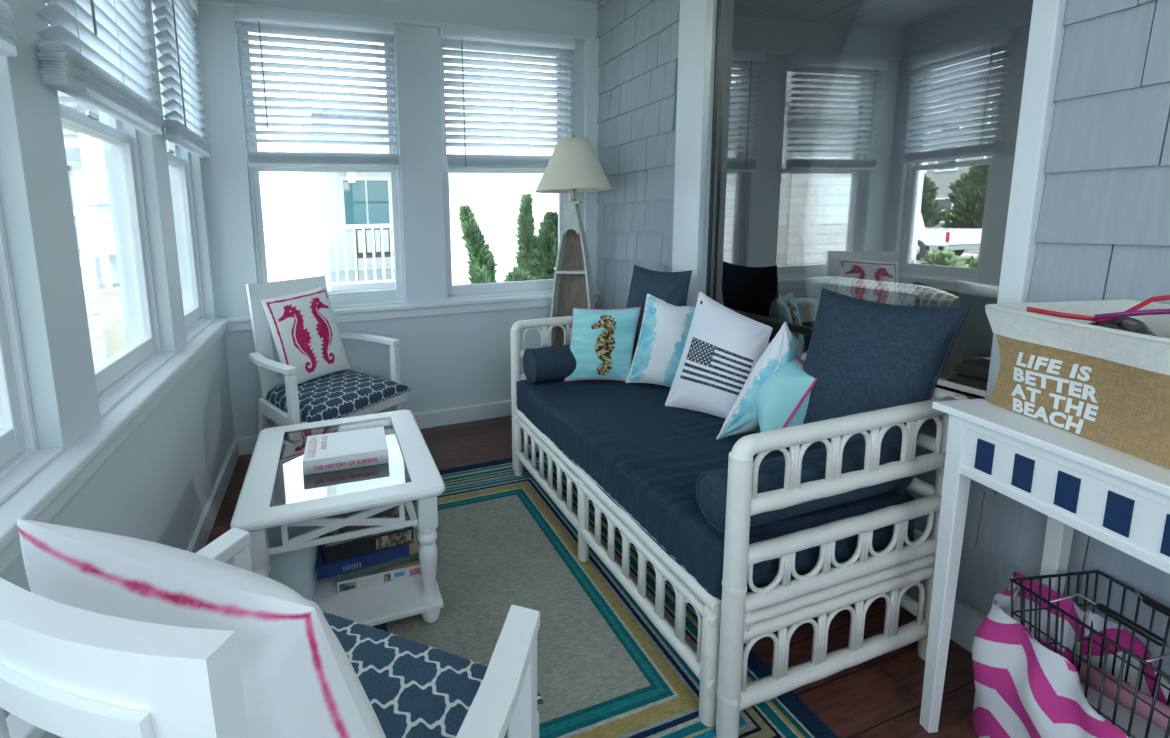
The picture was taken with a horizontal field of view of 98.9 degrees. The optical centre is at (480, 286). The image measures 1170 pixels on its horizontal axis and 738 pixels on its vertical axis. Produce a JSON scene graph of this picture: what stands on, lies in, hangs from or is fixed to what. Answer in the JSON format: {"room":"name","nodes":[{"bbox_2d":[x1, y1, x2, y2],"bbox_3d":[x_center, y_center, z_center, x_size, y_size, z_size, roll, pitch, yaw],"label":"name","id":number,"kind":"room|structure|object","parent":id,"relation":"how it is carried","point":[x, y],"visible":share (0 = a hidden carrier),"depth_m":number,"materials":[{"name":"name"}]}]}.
{"room":"sunroom","nodes":[
{"label":"sunroom","id":0,"kind":"room"},
{"bbox_2d":[0,0,234,737],"bbox_3d":[-0.798,-0.054,0.315,0.188,2.660,4.885,-4,8,-17],"label":"wall","id":1,"kind":"structure","parent":0,"point":[157,486],"depth_m":1.22,"materials":[{"name":"white paint"}]},
{"bbox_2d":[0,0,16,56],"bbox_3d":[-0.829,-0.786,0.597,0.060,0.776,0.623,-4,8,-17],"label":"blind","id":2,"kind":"object","parent":1,"relation":"attached to","point":[6,34],"visible":1,"depth_m":0.92,"materials":[{"name":"white plastic"}]},
{"bbox_2d":[0,201,62,504],"bbox_3d":[-0.932,-0.383,0.668,0.140,1.618,0.673,-4,8,-17],"label":"window","id":3,"kind":"structure","parent":1,"relation":"in","point":[21,459],"depth_m":1.04,"materials":[{"name":"white paint"}]},
{"bbox_2d":[46,4,174,417],"bbox_3d":[-1.193,-0.489,1.494,0.140,1.618,0.678,-4,8,-17],"label":"window","id":4,"kind":"structure","parent":1,"relation":"in","point":[102,151],"depth_m":1.60,"materials":[{"name":"glass"}]},
{"bbox_2d":[34,0,162,134],"bbox_3d":[-1.075,-0.889,1.396,0.072,0.776,0.708,-4,8,-17],"label":"blind","id":5,"kind":"object","parent":4,"relation":"attached to","point":[94,53],"visible":1,"depth_m":1.35,"materials":[{"name":"white plastic"}]},
{"bbox_2d":[152,0,209,157],"bbox_3d":[-1.326,-1.000,2.190,0.072,0.758,0.588,-4,8,-17],"label":"blind","id":6,"kind":"object","parent":4,"relation":"attached to","point":[183,126],"visible":1,"depth_m":2.12,"materials":[{"name":"white plastic"}]},
{"bbox_2d":[0,317,228,574],"bbox_3d":[-0.747,0.501,0.412,0.165,0.074,4.865,-4,8,-17],"label":"window sill","id":7,"kind":"structure","parent":1,"relation":"attached to","point":[46,493],"depth_m":1.14,"materials":[{"name":"white paint"}]},
{"bbox_2d":[151,0,214,342],"bbox_3d":[-1.429,-0.585,2.245,0.140,1.618,0.553,-4,8,-17],"label":"window","id":8,"kind":"structure","parent":1,"relation":"in","point":[178,157],"depth_m":2.45,"materials":[{"name":"white paint"}]},
{"bbox_2d":[186,438,238,552],"bbox_3d":[-0.672,1.205,0.513,0.026,0.105,4.840,-4,8,-17],"label":"baseboard","id":9,"kind":"structure","parent":1,"relation":"attached to","point":[199,539],"depth_m":2.21,"materials":[{"name":"white paint"}]},
{"bbox_2d":[197,0,599,40],"bbox_3d":[0.358,-1.227,0.542,2.363,0.020,4.870,-4,8,-17],"label":"trim","id":10,"kind":"structure","parent":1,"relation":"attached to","point":[199,2],"depth_m":2.75,"materials":[{"name":"white paint"}]},
{"bbox_2d":[193,0,597,437],"bbox_3d":[-0.425,-0.431,3.033,2.538,2.660,0.160,-4,8,-17],"label":"wall","id":11,"kind":"structure","parent":0,"point":[447,361],"depth_m":2.93,"materials":[{"name":"white paint"}]},
{"bbox_2d":[236,21,405,308],"bbox_3d":[-0.895,-0.680,2.858,0.828,1.618,0.140,-4,8,-17],"label":"window","id":12,"kind":"structure","parent":11,"relation":"in","point":[387,296],"depth_m":2.89,"materials":[{"name":"white paint"}]},
{"bbox_2d":[233,6,399,168],"bbox_3d":[-0.868,-1.059,2.694,0.820,0.796,0.071,-4,8,-17],"label":"blind","id":13,"kind":"object","parent":12,"relation":"attached to","point":[257,159],"visible":1,"depth_m":2.68,"materials":[{"name":"white plastic"}]},
{"bbox_2d":[238,400,511,455],"bbox_3d":[-0.283,0.843,3.144,2.318,0.100,0.027,-4,8,-17],"label":"baseboard","id":14,"kind":"structure","parent":11,"relation":"attached to","point":[449,416],"depth_m":3.16,"materials":[{"name":"white paint"}]},
{"bbox_2d":[226,290,599,331],"bbox_3d":[-0.314,0.131,3.095,2.318,0.080,0.165,-4,8,-17],"label":"trim","id":15,"kind":"structure","parent":11,"relation":"attached to","point":[366,313],"depth_m":3.02,"materials":[{"name":"white paint"}]},
{"bbox_2d":[439,31,566,299],"bbox_3d":[0.159,-0.748,3.181,0.858,1.618,0.140,-4,8,-17],"label":"window","id":16,"kind":"structure","parent":11,"relation":"in","point":[514,288],"depth_m":3.19,"materials":[{"name":"white paint"}]},
{"bbox_2d":[441,25,574,171],"bbox_3d":[0.185,-1.124,3.017,0.852,0.813,0.071,-4,8,-17],"label":"blind","id":17,"kind":"object","parent":16,"relation":"attached to","point":[454,162],"visible":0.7,"depth_m":3.00,"materials":[{"name":"white plastic"}]},
{"bbox_2d":[584,40,599,290],"bbox_3d":[0.735,-0.776,3.276,0.098,1.625,0.028,-4,8,-17],"label":"trim","id":18,"kind":"structure","parent":11,"relation":"attached to","point":[591,97],"depth_m":3.23,"materials":[{"name":"white paint"}]},
{"bbox_2d":[206,415,978,737],"bbox_3d":[0.436,1.213,0.884,2.720,0.060,5.120,-4,8,-17],"label":"floor","id":19,"kind":"structure","parent":0,"point":[880,696],"depth_m":1.41,"materials":[{"name":"brown wood"}]},
{"bbox_2d":[0,527,543,737],"bbox_3d":[-0.295,0.722,0.709,0.666,0.985,0.653,2,8,21],"label":"armchair","id":20,"kind":"object","parent":19,"relation":"on","point":[66,671],"visible":0.68,"depth_m":0.40,"materials":[{"name":"white paint"}]},
{"bbox_2d":[16,518,385,737],"bbox_3d":[-0.328,0.513,0.620,0.492,0.455,0.204,1,8,14],"label":"throw pillow","id":21,"kind":"object","parent":20,"relation":"on","point":[299,681],"visible":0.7,"depth_m":0.51,"materials":[{"name":"white fabric"}]},
{"bbox_2d":[246,276,410,435],"bbox_3d":[-0.829,0.479,2.582,0.653,1.006,0.666,5,10,38],"label":"armchair","id":22,"kind":"object","parent":19,"relation":"on","point":[344,393],"visible":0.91,"depth_m":2.51,"materials":[{"name":"white paint"}]},
{"bbox_2d":[261,286,349,384],"bbox_3d":[-0.923,0.252,2.623,0.187,0.470,0.396,5,10,37],"label":"throw pillow","id":23,"kind":"object","parent":22,"relation":"on","point":[303,326],"visible":0.96,"depth_m":2.57,"materials":[{"name":"white fabric"}]},
{"bbox_2d":[535,134,612,345],"bbox_3d":[0.571,-0.018,3.046,0.464,1.792,0.464,2,8,21],"label":"lamp","id":24,"kind":"object","parent":19,"relation":"on","point":[573,167],"visible":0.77,"depth_m":2.95,"materials":[{"name":"beige paint"}]},
{"bbox_2d":[371,452,837,737],"bbox_3d":[-0.001,1.071,1.748,1.380,0.008,1.720,-4,8,-17],"label":"area rug","id":25,"kind":"object","parent":19,"relation":"on","point":[605,670],"visible":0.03,"depth_m":1.59,"materials":[{"name":"beige carpet"}]},
{"bbox_2d":[230,410,444,625],"bbox_3d":[-0.492,0.832,1.779,0.610,0.480,0.690,-4,8,-17],"label":"coffee table","id":26,"kind":"object","parent":25,"relation":"on","point":[275,491],"visible":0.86,"depth_m":1.56,"materials":[{"name":"white paint"}]},
{"bbox_2d":[268,526,321,599],"bbox_3d":[-0.616,0.907,1.601,0.202,0.227,0.202,-4,8,-17],"label":"tub","id":27,"kind":"object","parent":26,"relation":"on","point":[295,569],"visible":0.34,"depth_m":1.54,"materials":[{"name":"white plastic"}]},
{"bbox_2d":[302,426,388,475],"bbox_3d":[-0.474,0.574,1.732,0.275,0.046,0.212,-3,8,-15],"label":"book","id":28,"kind":"object","parent":26,"relation":"on","point":[336,451],"visible":1,"depth_m":1.67,"materials":[{"name":"white paper"}]},
{"bbox_2d":[310,501,442,625],"bbox_3d":[-0.488,1.002,1.802,0.570,0.020,0.650,-4,8,-17],"label":"shelf","id":29,"kind":"object","parent":26,"relation":"attached to","point":[379,604],"depth_m":1.59,"materials":[{"name":"white paint"}]},
{"bbox_2d":[337,526,421,593],"bbox_3d":[-0.358,0.972,1.764,0.303,0.043,0.224,-4,8,-16],"label":"game box","id":30,"kind":"object","parent":26,"relation":"on","point":[411,569],"visible":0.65,"depth_m":1.66,"materials":[{"name":"white cardboard"}]},
{"bbox_2d":[336,527,419,580],"bbox_3d":[-0.377,0.935,1.765,0.293,0.031,0.213,-4,8,-20],"label":"game box","id":31,"kind":"object","parent":30,"relation":"on","point":[413,547],"visible":0.27,"depth_m":1.68,"materials":[{"name":"teal cardboard"}]},
{"bbox_2d":[316,535,409,580],"bbox_3d":[-0.428,0.901,1.739,0.303,0.047,0.234,-4,8,-21],"label":"game box","id":32,"kind":"object","parent":31,"relation":"on","point":[324,570],"visible":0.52,"depth_m":1.63,"materials":[{"name":"blue cardboard"}]},
{"bbox_2d":[317,535,372,566],"bbox_3d":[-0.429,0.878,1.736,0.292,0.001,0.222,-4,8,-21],"label":"book","id":33,"kind":"object","parent":32,"relation":"on","point":[320,552],"depth_m":1.62,"materials":[{"name":"blue"}]},
{"bbox_2d":[323,503,413,562],"bbox_3d":[-0.406,0.848,1.739,0.293,0.056,0.224,-4,8,-19],"label":"game box","id":34,"kind":"object","parent":32,"relation":"on","point":[339,550],"visible":0.52,"depth_m":1.65,"materials":[{"name":"grey cardboard"}]},
{"bbox_2d":[324,505,410,546],"bbox_3d":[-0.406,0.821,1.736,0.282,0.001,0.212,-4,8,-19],"label":"book","id":35,"kind":"object","parent":34,"relation":"on","point":[393,512],"depth_m":1.67,"materials":[{"name":"paper"}]},
{"bbox_2d":[376,530,411,548],"bbox_3d":[-0.293,0.855,1.660,0.120,0.042,0.001,-4,8,-19],"label":"picture","id":36,"kind":"object","parent":34,"relation":"attached to","point":[406,536],"depth_m":1.66},
{"bbox_2d":[409,531,418,552],"bbox_3d":[-0.377,0.920,1.763,0.282,0.001,0.202,-4,8,-20],"label":"picture","id":37,"kind":"object","parent":31,"relation":"on","point":[413,547],"depth_m":1.75},
{"bbox_2d":[384,573,390,581],"bbox_3d":[-0.316,0.984,1.661,0.022,0.026,0.001,-4,8,-16],"label":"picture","id":38,"kind":"object","parent":30,"relation":"attached to","point":[387,577],"depth_m":1.66},
{"bbox_2d":[510,316,967,737],"bbox_3d":[0.737,0.624,1.947,0.792,0.805,1.468,-4,8,-17],"label":"daybed","id":39,"kind":"object","parent":19,"relation":"on","point":[720,662],"visible":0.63,"depth_m":1.27,"materials":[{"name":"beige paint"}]},
{"bbox_2d":[516,379,914,600],"bbox_3d":[0.714,0.601,1.934,0.724,0.170,1.369,-4,8,-17],"label":"seat cushion","id":40,"kind":"object","parent":39,"relation":"on","point":[649,455],"visible":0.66,"depth_m":1.64,"materials":[{"name":"blue fabric"}]},
{"bbox_2d":[523,344,575,382],"bbox_3d":[0.454,0.373,2.467,0.463,0.170,0.170,-4,8,-17],"label":"bolster cushion","id":41,"kind":"object","parent":40,"relation":"on","point":[550,363],"visible":0.56,"depth_m":2.37,"materials":[{"name":"blue fabric"}]},
{"bbox_2d":[564,307,640,381],"bbox_3d":[0.592,0.282,2.401,0.376,0.364,0.115,0,8,6],"label":"throw pillow","id":42,"kind":"object","parent":40,"relation":"on","point":[602,340],"visible":0.91,"depth_m":2.37,"materials":[{"name":"teal fabric"}]},
{"bbox_2d":[626,265,691,360],"bbox_3d":[0.845,0.175,2.437,0.189,0.545,0.410,-4,8,-17],"label":"cushion","id":43,"kind":"object","parent":40,"relation":"on","point":[670,287],"visible":0.41,"depth_m":2.38,"materials":[{"name":"blue fabric"}]},
{"bbox_2d":[625,294,694,386],"bbox_3d":[0.851,0.256,2.289,0.328,0.433,0.134,4,9,35],"label":"throw pillow","id":44,"kind":"object","parent":40,"relation":"on","point":[665,327],"visible":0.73,"depth_m":2.26,"materials":[{"name":"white fabric"}]},
{"bbox_2d":[665,292,772,418],"bbox_3d":[0.945,0.272,1.972,0.366,0.482,0.170,5,10,39],"label":"throw pillow","id":45,"kind":"object","parent":40,"relation":"on","point":[722,347],"visible":0.84,"depth_m":1.93,"materials":[{"name":"white fabric"}]},
{"bbox_2d":[716,322,802,438],"bbox_3d":[1.010,0.330,1.754,0.348,0.419,0.117,-4,8,-17],"label":"throw pillow","id":46,"kind":"object","parent":40,"relation":"on","point":[784,348],"visible":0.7,"depth_m":1.72,"materials":[{"name":"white fabric"}]},
{"bbox_2d":[757,357,816,431],"bbox_3d":[1.060,0.403,1.670,0.226,0.298,0.222,-4,8,-17],"label":"throw pillow","id":47,"kind":"object","parent":40,"relation":"on","point":[783,397],"visible":0.52,"depth_m":1.62,"materials":[{"name":"teal fabric"}]},
{"bbox_2d":[696,440,913,533],"bbox_3d":[0.882,0.528,1.333,0.608,0.149,0.149,-4,8,-17],"label":"bolster cushion","id":48,"kind":"object","parent":40,"relation":"on","point":[711,486],"visible":0.59,"depth_m":1.27,"materials":[{"name":"blue fabric"}]},
{"bbox_2d":[800,289,969,494],"bbox_3d":[1.166,0.297,1.504,0.224,0.538,0.414,-4,8,-17],"label":"cushion","id":49,"kind":"object","parent":40,"relation":"on","point":[863,355],"visible":0.62,"depth_m":1.42,"materials":[{"name":"blue fabric"}]},
{"bbox_2d":[920,398,1169,732],"bbox_3d":[1.302,0.748,0.775,0.357,0.850,0.942,-2,8,-5],"label":"console table","id":50,"kind":"object","parent":19,"relation":"on","point":[1119,499],"visible":0.88,"depth_m":1.01,"materials":[{"name":"white paint"}]},
{"bbox_2d":[985,299,1169,468],"bbox_3d":[1.321,0.184,0.886,0.320,0.236,0.535,-1,8,2],"label":"storage bin","id":51,"kind":"object","parent":50,"relation":"on","point":[1110,387],"visible":0.96,"depth_m":0.97,"materials":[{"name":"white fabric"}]},
{"bbox_2d":[1026,295,1169,336],"bbox_3d":[1.298,0.140,1.032,0.248,0.268,0.114,1,8,16],"label":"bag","id":52,"kind":"object","parent":51,"relation":"in","point":[1129,324],"visible":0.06,"depth_m":1.02,"materials":[{"name":"red plastic"}]},
{"bbox_2d":[1094,309,1169,318],"bbox_3d":[1.317,0.169,0.851,0.198,0.258,0.301,-1,8,2],"label":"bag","id":53,"kind":"object","parent":51,"relation":"in","point":[1155,311],"visible":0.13,"depth_m":0.96,"materials":[{"name":"purple plastic"}]},
{"bbox_2d":[972,572,1169,737],"bbox_3d":[1.389,0.940,1.071,0.346,0.387,0.449,-4,8,-17],"label":"towel","id":54,"kind":"object","parent":19,"relation":"on","point":[1024,688],"visible":0.82,"depth_m":1.14,"materials":[{"name":"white fabric"}]},
{"bbox_2d":[1010,570,1169,737],"bbox_3d":[1.391,0.867,1.055,0.236,0.351,0.294,-2,8,-5],"label":"wire basket","id":55,"kind":"object","parent":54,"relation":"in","point":[1150,636],"visible":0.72,"depth_m":1.08,"materials":[{"name":"black metal"}]},
{"bbox_2d":[1079,663,1169,733],"bbox_3d":[1.423,0.898,1.015,0.048,0.052,0.240,-4,8,-17],"label":"paper roll","id":56,"kind":"object","parent":55,"relation":"in","point":[1142,709],"visible":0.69,"depth_m":1.06,"materials":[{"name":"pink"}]},
{"bbox_2d":[1081,683,1169,737],"bbox_3d":[1.408,0.991,1.051,0.180,0.090,0.240,-4,8,-17],"label":"folded cloth","id":57,"kind":"object","parent":55,"relation":"in","point":[1139,724],"visible":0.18,"depth_m":1.07,"materials":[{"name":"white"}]},
{"bbox_2d":[572,0,1032,56],"bbox_3d":[1.796,-1.606,1.047,5.760,0.100,5.300,-4,8,-17],"label":"ceiling","id":58,"kind":"structure","parent":0,"point":[911,26],"depth_m":3.59,"materials":[{"name":"grey paint"}]},
{"bbox_2d":[831,54,899,280],"bbox_3d":[2.356,-0.651,4.188,3.130,2.660,0.080,-4,8,-17],"label":"wall","id":59,"kind":"structure","parent":0,"point":[863,172],"depth_m":4.45,"materials":[{"name":"grey"}]},
{"bbox_2d":[595,0,1169,683],"bbox_3d":[1.614,-0.206,1.005,0.206,2.664,4.990,-4,8,-17],"label":"wall","id":60,"kind":"structure","parent":0,"point":[1103,233],"depth_m":1.22,"materials":[{"name":"grey paint"}]},
{"bbox_2d":[706,0,976,398],"bbox_3d":[1.280,-0.570,1.830,0.024,1.720,1.159,-3,8,-15],"label":"window","id":61,"kind":"structure","parent":60,"relation":"in","point":[788,74],"depth_m":2.02,"materials":[{"name":"grey"}]},
{"bbox_2d":[672,0,1066,416],"bbox_3d":[1.262,-0.608,1.889,0.190,1.860,1.410,-4,8,-17],"label":"trim","id":62,"kind":"structure","parent":60,"relation":"attached to","point":[697,18],"depth_m":1.36,"materials":[{"name":"white paint"}]},
{"bbox_2d":[905,579,985,652],"bbox_3d":[1.558,1.060,1.129,0.028,0.125,4.950,-4,8,-17],"label":"baseboard","id":63,"kind":"structure","parent":60,"relation":"attached to","point":[966,621],"depth_m":1.47,"materials":[{"name":"white paint"}]},
{"bbox_2d":[880,19,1030,360],"bbox_3d":[4.495,-0.468,2.466,0.080,2.660,4.500,-4,8,-17],"label":"wall","id":64,"kind":"structure","parent":0,"point":[958,103],"depth_m":4.07,"materials":[{"name":"grey paint"}]},
{"bbox_3d":[3.033,0.976,2.190,3.050,0.060,4.500,-4,8,-17],"label":"floor","id":65,"kind":"structure","parent":0,"visible":0},
{"bbox_2d":[833,277,962,377],"bbox_3d":[2.038,0.445,2.348,0.750,0.995,0.780,-4,8,-17],"label":"upholstered armchair","id":66,"kind":"object","parent":65,"relation":"on","point":[893,293],"visible":0.08,"depth_m":2.02,"materials":[{"name":"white fabric"}]},
{"bbox_3d":[1.883,0.696,1.676,0.470,0.685,0.460,-4,8,-17],"label":"chest","id":67,"kind":"object","parent":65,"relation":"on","visible":0},
{"bbox_2d":[947,357,990,390],"bbox_3d":[1.789,0.314,1.629,0.250,0.090,0.280,-4,8,-17],"label":"folded blanket","id":68,"kind":"object","parent":67,"relation":"on","point":[970,373],"visible":0.22,"depth_m":1.67,"materials":[{"name":"grey fabric"}]},
{"bbox_2d":[956,279,998,356],"bbox_3d":[1.780,0.121,1.670,0.103,0.270,0.272,-6,9,-31],"label":"throw pillow","id":69,"kind":"object","parent":68,"relation":"on","point":[975,336],"visible":0.34,"depth_m":1.71,"materials":[{"name":"grey fabric"}]},
{"bbox_3d":[-18.745,1.038,10.068,150.000,0.200,150.000,-4,8,-17],"label":"ground","id":70,"kind":"structure","parent":0,"visible":0},
{"bbox_2d":[249,32,321,281],"bbox_3d":[-2.517,-1.112,6.036,0.950,4.400,0.180,-4,8,-17],"label":"wall","id":71,"kind":"structure","parent":70,"relation":"on","point":[289,199],"depth_m":6.02,"materials":[{"name":"white paint"}]},
{"bbox_2d":[311,104,395,292],"bbox_3d":[-2.012,-1.513,9.735,4.050,4.180,6.400,-4,8,-17],"label":"house","id":72,"kind":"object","parent":70,"relation":"on","point":[344,206],"visible":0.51,"depth_m":9.01,"materials":[{"name":"grey paint"}]},
{"bbox_2d":[347,173,354,182],"bbox_3d":[-2.259,-2.051,8.532,0.140,0.480,0.140,-4,8,-17],"label":"lamp","id":73,"kind":"object","parent":72,"relation":"hanging from","point":[351,176],"visible":0.56,"depth_m":8.50,"materials":[{"name":"white"}]},
{"bbox_2d":[352,228,393,280],"bbox_3d":[-1.701,-0.527,7.989,0.700,0.880,0.390,-4,8,-17],"label":"wooden bench","id":74,"kind":"object","parent":72,"relation":"on","point":[377,254],"visible":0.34,"depth_m":8.07,"materials":[{"name":"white wood"}]},
{"bbox_2d":[458,205,498,283],"bbox_3d":[0.134,0.314,4.072,0.517,1.985,0.490,2,8,20],"label":"juniper shrub","id":75,"kind":"object","parent":70,"relation":"on","point":[482,264],"visible":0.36,"depth_m":3.86,"materials":[{"name":"green plant"}]},
{"bbox_2d":[444,48,557,284],"bbox_3d":[1.718,-2.244,6.222,5.700,6.400,2.300,-4,8,-17],"label":"house","id":76,"kind":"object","parent":70,"relation":"on","point":[494,198],"visible":0.02,"depth_m":4.99,"materials":[{"name":"grey"}]},
{"bbox_2d":[503,267,536,281],"bbox_3d":[0.311,0.573,3.991,0.708,1.480,0.698,-5,8,-23],"label":"juniper","id":77,"kind":"object","parent":70,"relation":"on","point":[514,275],"visible":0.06,"depth_m":3.84,"materials":[{"name":"green plant"}]},
{"bbox_2d":[513,191,537,276],"bbox_3d":[0.389,0.220,4.330,0.366,2.086,0.362,-5,9,-25],"label":"juniper shrub","id":78,"kind":"object","parent":70,"relation":"on","point":[526,236],"visible":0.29,"depth_m":4.20,"materials":[{"name":"green plant"}]},
{"bbox_2d":[530,210,557,279],"bbox_3d":[0.578,0.294,4.354,0.735,1.924,0.775,3,9,30],"label":"juniper shrub","id":79,"kind":"object","parent":70,"relation":"on","point":[546,248],"visible":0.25,"depth_m":4.21,"materials":[{"name":"green plant"}]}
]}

